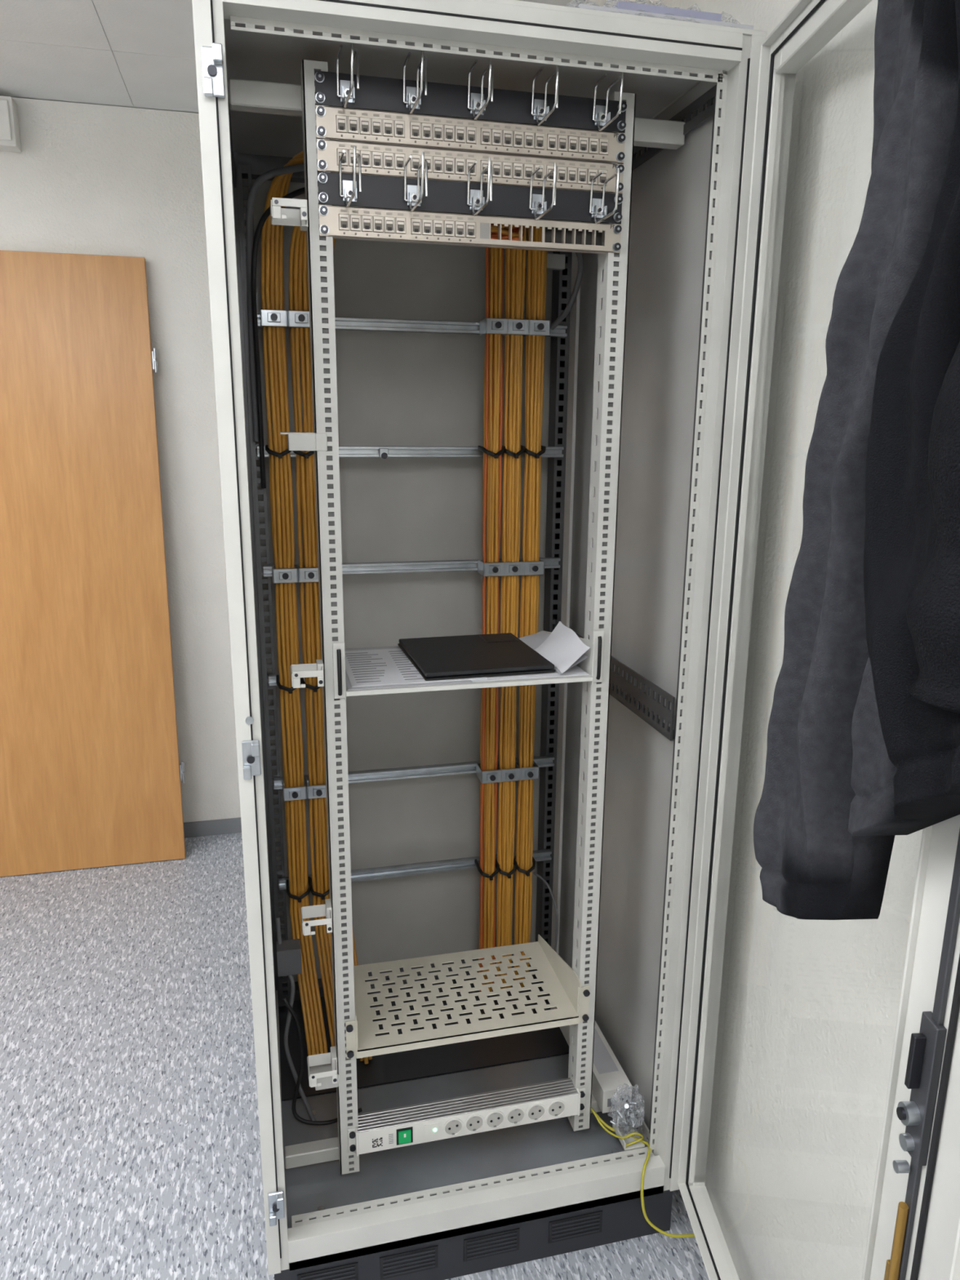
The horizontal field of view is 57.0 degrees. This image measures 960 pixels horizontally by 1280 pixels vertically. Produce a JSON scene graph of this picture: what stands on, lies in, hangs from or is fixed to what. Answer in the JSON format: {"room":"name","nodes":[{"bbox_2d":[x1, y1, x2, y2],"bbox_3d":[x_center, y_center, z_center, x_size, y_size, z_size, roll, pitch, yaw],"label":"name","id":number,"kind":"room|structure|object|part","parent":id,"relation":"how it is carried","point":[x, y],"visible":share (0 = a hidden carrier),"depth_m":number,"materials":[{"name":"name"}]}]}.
{"room":"server room","nodes":[
{"label":"server room","id":0,"kind":"room"},
{"bbox_2d":[0,97,240,822],"bbox_3d":[-1.565,-0.474,3.143,3.375,2.590,0.100,-3,14,-13],"label":"wall","id":1,"kind":"structure","parent":0,"point":[85,179],"depth_m":3.04,"materials":[{"name":"white paint"}]},
{"bbox_2d":[0,95,21,152],"bbox_3d":[-1.615,-1.621,2.757,0.308,0.142,0.078,-3,14,-13],"label":"junction box","id":2,"kind":"object","parent":1,"relation":"attached to","point":[10,137],"visible":1,"depth_m":2.76,"materials":[{"name":"white plastic"}]},
{"bbox_2d":[0,249,186,876],"bbox_3d":[-1.597,-0.211,3.039,0.986,2.127,0.193,-3,14,-13],"label":"door","id":3,"kind":"structure","parent":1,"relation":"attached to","point":[90,775],"depth_m":3.07,"materials":[{"name":"brown wood"}]},
{"bbox_2d":[151,347,185,782],"bbox_3d":[-1.111,-0.235,3.156,0.016,1.547,0.124,-3,14,-13],"label":"pin","id":4,"kind":"object","parent":3,"relation":"attached to","point":[154,362],"visible":1,"depth_m":3.04,"materials":[{"name":"metal"}]},
{"bbox_2d":[183,817,241,837],"bbox_3d":[-1.562,0.769,3.387,3.175,0.060,0.012,-3,14,-13],"label":"baseboard","id":5,"kind":"structure","parent":1,"relation":"attached to","point":[231,825],"depth_m":3.50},
{"bbox_2d":[0,0,586,113],"bbox_3d":[-0.976,-1.222,0.524,3.375,0.098,4.980,-3,14,-13],"label":"ceiling","id":6,"kind":"structure","parent":0,"point":[140,54],"depth_m":2.46,"materials":[{"name":"white paint"}]},
{"bbox_2d":[0,832,740,1279],"bbox_3d":[-0.998,1.394,1.155,3.375,0.100,4.980,-3,14,-13],"label":"floor","id":7,"kind":"structure","parent":0,"point":[130,1139],"depth_m":2.16,"materials":[{"name":"grey carpet"}]},
{"bbox_2d":[191,0,959,1279],"bbox_3d":[0.031,0.175,1.454,0.830,2.146,1.583,-3,14,-13],"label":"tall cabinet","id":8,"kind":"object","parent":7,"relation":"on","point":[659,349],"depth_m":1.64,"materials":[{"name":"metal"}]},
{"bbox_2d":[270,197,308,231],"bbox_3d":[-0.283,-0.632,1.311,0.054,0.032,0.066,-3,14,-13],"label":"bracket","id":9,"kind":"object","parent":8,"relation":"attached to","point":[278,215],"depth_m":1.29,"materials":[{"name":"white metal"}]},
{"bbox_3d":[-0.289,0.057,1.477,0.054,0.032,0.066,-3,14,-13],"label":"cable guide bracket","id":10,"kind":"part","parent":8,"relation":"part of","materials":[{"name":"white metal"}]},
{"bbox_3d":[-0.292,0.497,1.583,0.054,0.032,0.066,-3,14,-13],"label":"cable guide bracket","id":11,"kind":"part","parent":8,"relation":"part of","materials":[{"name":"white metal"}]},
{"bbox_3d":[-0.295,0.801,1.656,0.054,0.032,0.066,-3,14,-13],"label":"cable guide bracket","id":12,"kind":"part","parent":8,"relation":"part of","materials":[{"name":"white metal"}]},
{"bbox_2d":[260,149,447,1063],"bbox_3d":[-0.271,0.052,1.823,0.194,1.940,0.563,-10,17,-36],"label":"cable bundle","id":13,"kind":"object","parent":8,"relation":"in","point":[273,317],"visible":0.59,"depth_m":1.96,"materials":[{"name":"plastic"}]},
{"bbox_3d":[-0.169,-0.060,2.179,0.760,1.980,0.012,-3,14,-13],"label":"panel","id":14,"kind":"part","parent":8,"relation":"part of","materials":[{"name":"paint"}]},
{"bbox_2d":[396,1126,413,1145],"bbox_3d":[-0.146,0.967,1.719,0.032,0.036,0.005,-3,14,-13],"label":"rocker switch","id":15,"kind":"object","parent":8,"relation":"attached to","point":[404,1134],"depth_m":1.72,"materials":[{"name":"green plastic"}]},
{"bbox_3d":[-0.087,1.002,2.056,0.760,0.006,0.730,-3,14,-13],"label":"plate","id":16,"kind":"part","parent":8,"relation":"part of","materials":[{"name":"metal"}]},
{"bbox_3d":[-0.022,0.955,1.774,0.484,0.054,0.054,-3,14,-13],"label":"rack power strip","id":17,"kind":"part","parent":8,"relation":"part of","materials":[{"name":"white metal"}]},
{"bbox_2d":[345,934,590,1058],"bbox_3d":[-0.047,0.701,1.832,0.482,0.094,0.273,-3,14,-13],"label":"shelf","id":18,"kind":"object","parent":8,"relation":"in","point":[571,1000],"visible":1,"depth_m":1.81,"materials":[{"name":"beige metal"}]},
{"bbox_2d":[332,630,604,700],"bbox_3d":[-0.046,0.010,1.679,0.484,0.101,0.306,-3,14,-13],"label":"shelf","id":19,"kind":"object","parent":8,"relation":"in","point":[593,664],"visible":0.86,"depth_m":1.56,"materials":[{"name":"metal"}]},
{"bbox_2d":[344,645,588,690],"bbox_3d":[-0.047,0.041,1.690,0.436,0.003,0.289,-3,14,-13],"label":"printed documents","id":20,"kind":"object","parent":19,"relation":"on","point":[380,667],"visible":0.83,"depth_m":1.61,"materials":[{"name":"grey paper"}]},
{"bbox_2d":[397,632,555,680],"bbox_3d":[-0.015,0.027,1.707,0.252,0.016,0.277,-3,14,-13],"label":"laptop","id":21,"kind":"object","parent":20,"relation":"on","point":[464,656],"visible":1,"depth_m":1.66,"materials":[{"name":"black plastic"}]},
{"bbox_2d":[519,621,590,674],"bbox_3d":[0.139,0.002,1.726,0.054,0.064,0.282,-3,14,-13],"label":"paper","id":22,"kind":"object","parent":20,"relation":"on","point":[562,647],"visible":0.91,"depth_m":1.68,"materials":[{"name":"white paper"}]},
{"bbox_2d":[317,146,622,224],"bbox_3d":[0.003,-0.681,1.334,0.483,0.069,0.100,-3,14,-13],"label":"panel","id":23,"kind":"object","parent":8,"relation":"attached to","point":[347,190],"visible":1,"depth_m":1.36,"materials":[{"name":"black metal"}]},
{"bbox_3d":[-0.008,-0.642,1.386,0.483,0.043,0.029,-3,14,-13],"label":"patch panel","id":24,"kind":"part","parent":8,"relation":"part of","materials":[{"name":"beige metal"}]},
{"bbox_3d":[0.004,-0.811,1.302,0.483,0.069,0.100,-3,14,-13],"label":"cable management panel","id":25,"kind":"part","parent":8,"relation":"part of","materials":[{"name":"black metal"}]},
{"bbox_3d":[-0.007,-0.728,1.365,0.483,0.043,0.029,-3,14,-13],"label":"patch panel","id":26,"kind":"part","parent":8,"relation":"part of","materials":[{"name":"beige metal"}]},
{"bbox_3d":[-0.007,-0.771,1.355,0.483,0.043,0.029,-3,14,-13],"label":"patch panel","id":27,"kind":"part","parent":8,"relation":"part of","materials":[{"name":"beige metal"}]},
{"bbox_2d":[454,164,550,991],"bbox_3d":[0.056,0.030,1.871,0.172,1.952,0.608,2,14,4],"label":"cable bundle","id":28,"kind":"object","parent":8,"relation":"in","point":[535,327],"visible":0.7,"depth_m":2.06,"materials":[{"name":"plastic"}]},
{"bbox_2d":[550,1006,632,1113],"bbox_3d":[0.248,0.929,2.027,0.065,0.054,0.350,-3,14,-13],"label":"box","id":29,"kind":"object","parent":8,"relation":"in","point":[610,1082],"visible":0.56,"depth_m":1.90,"materials":[{"name":"white cardboard"}]},
{"bbox_2d":[609,1094,641,1133],"bbox_3d":[0.304,0.966,1.813,0.077,0.128,0.070,-3,14,-13],"label":"bag","id":30,"kind":"object","parent":8,"relation":"on","point":[628,1113],"visible":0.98,"depth_m":1.81,"materials":[{"name":"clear plastic"}]},
{"bbox_3d":[0.304,1.010,1.809,0.045,0.018,0.065,-3,14,-13],"label":"metal bracket","id":31,"kind":"part","parent":8,"relation":"part of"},
{"bbox_3d":[0.297,0.012,1.917,0.020,2.010,0.740,-3,14,-13],"label":"panel","id":32,"kind":"part","parent":8,"relation":"part of","materials":[{"name":"paint"}]},
{"bbox_2d":[591,1106,694,1237],"bbox_3d":[0.309,1.073,1.771,0.270,0.167,0.084,12,18,40],"label":"ground wire","id":33,"kind":"object","parent":8,"relation":"in","point":[599,1119],"visible":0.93,"depth_m":1.74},
{"bbox_2d":[577,0,753,30],"bbox_3d":[0.229,-0.945,1.388,0.290,0.067,0.288,-3,14,-13],"label":"packet","id":34,"kind":"object","parent":8,"relation":"on","point":[624,7],"visible":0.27,"depth_m":1.27,"materials":[{"name":"grey plastic"}]},
{"bbox_3d":[0.442,0.198,1.139,0.038,2.005,0.790,0,14,-3],"label":"door frame","id":35,"kind":"part","parent":8,"relation":"part of","materials":[{"name":"metal"}]},
{"bbox_2d":[753,0,959,919],"bbox_3d":[0.405,-0.188,0.790,0.154,1.105,0.475,0,14,-2],"label":"jacket","id":36,"kind":"object","parent":8,"relation":"hanging from","point":[863,751],"visible":1,"depth_m":0.78,"materials":[{"name":"fabric"}]},
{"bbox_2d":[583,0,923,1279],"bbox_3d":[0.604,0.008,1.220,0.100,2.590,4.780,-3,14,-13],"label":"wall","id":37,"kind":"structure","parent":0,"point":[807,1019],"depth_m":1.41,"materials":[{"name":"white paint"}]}
]}

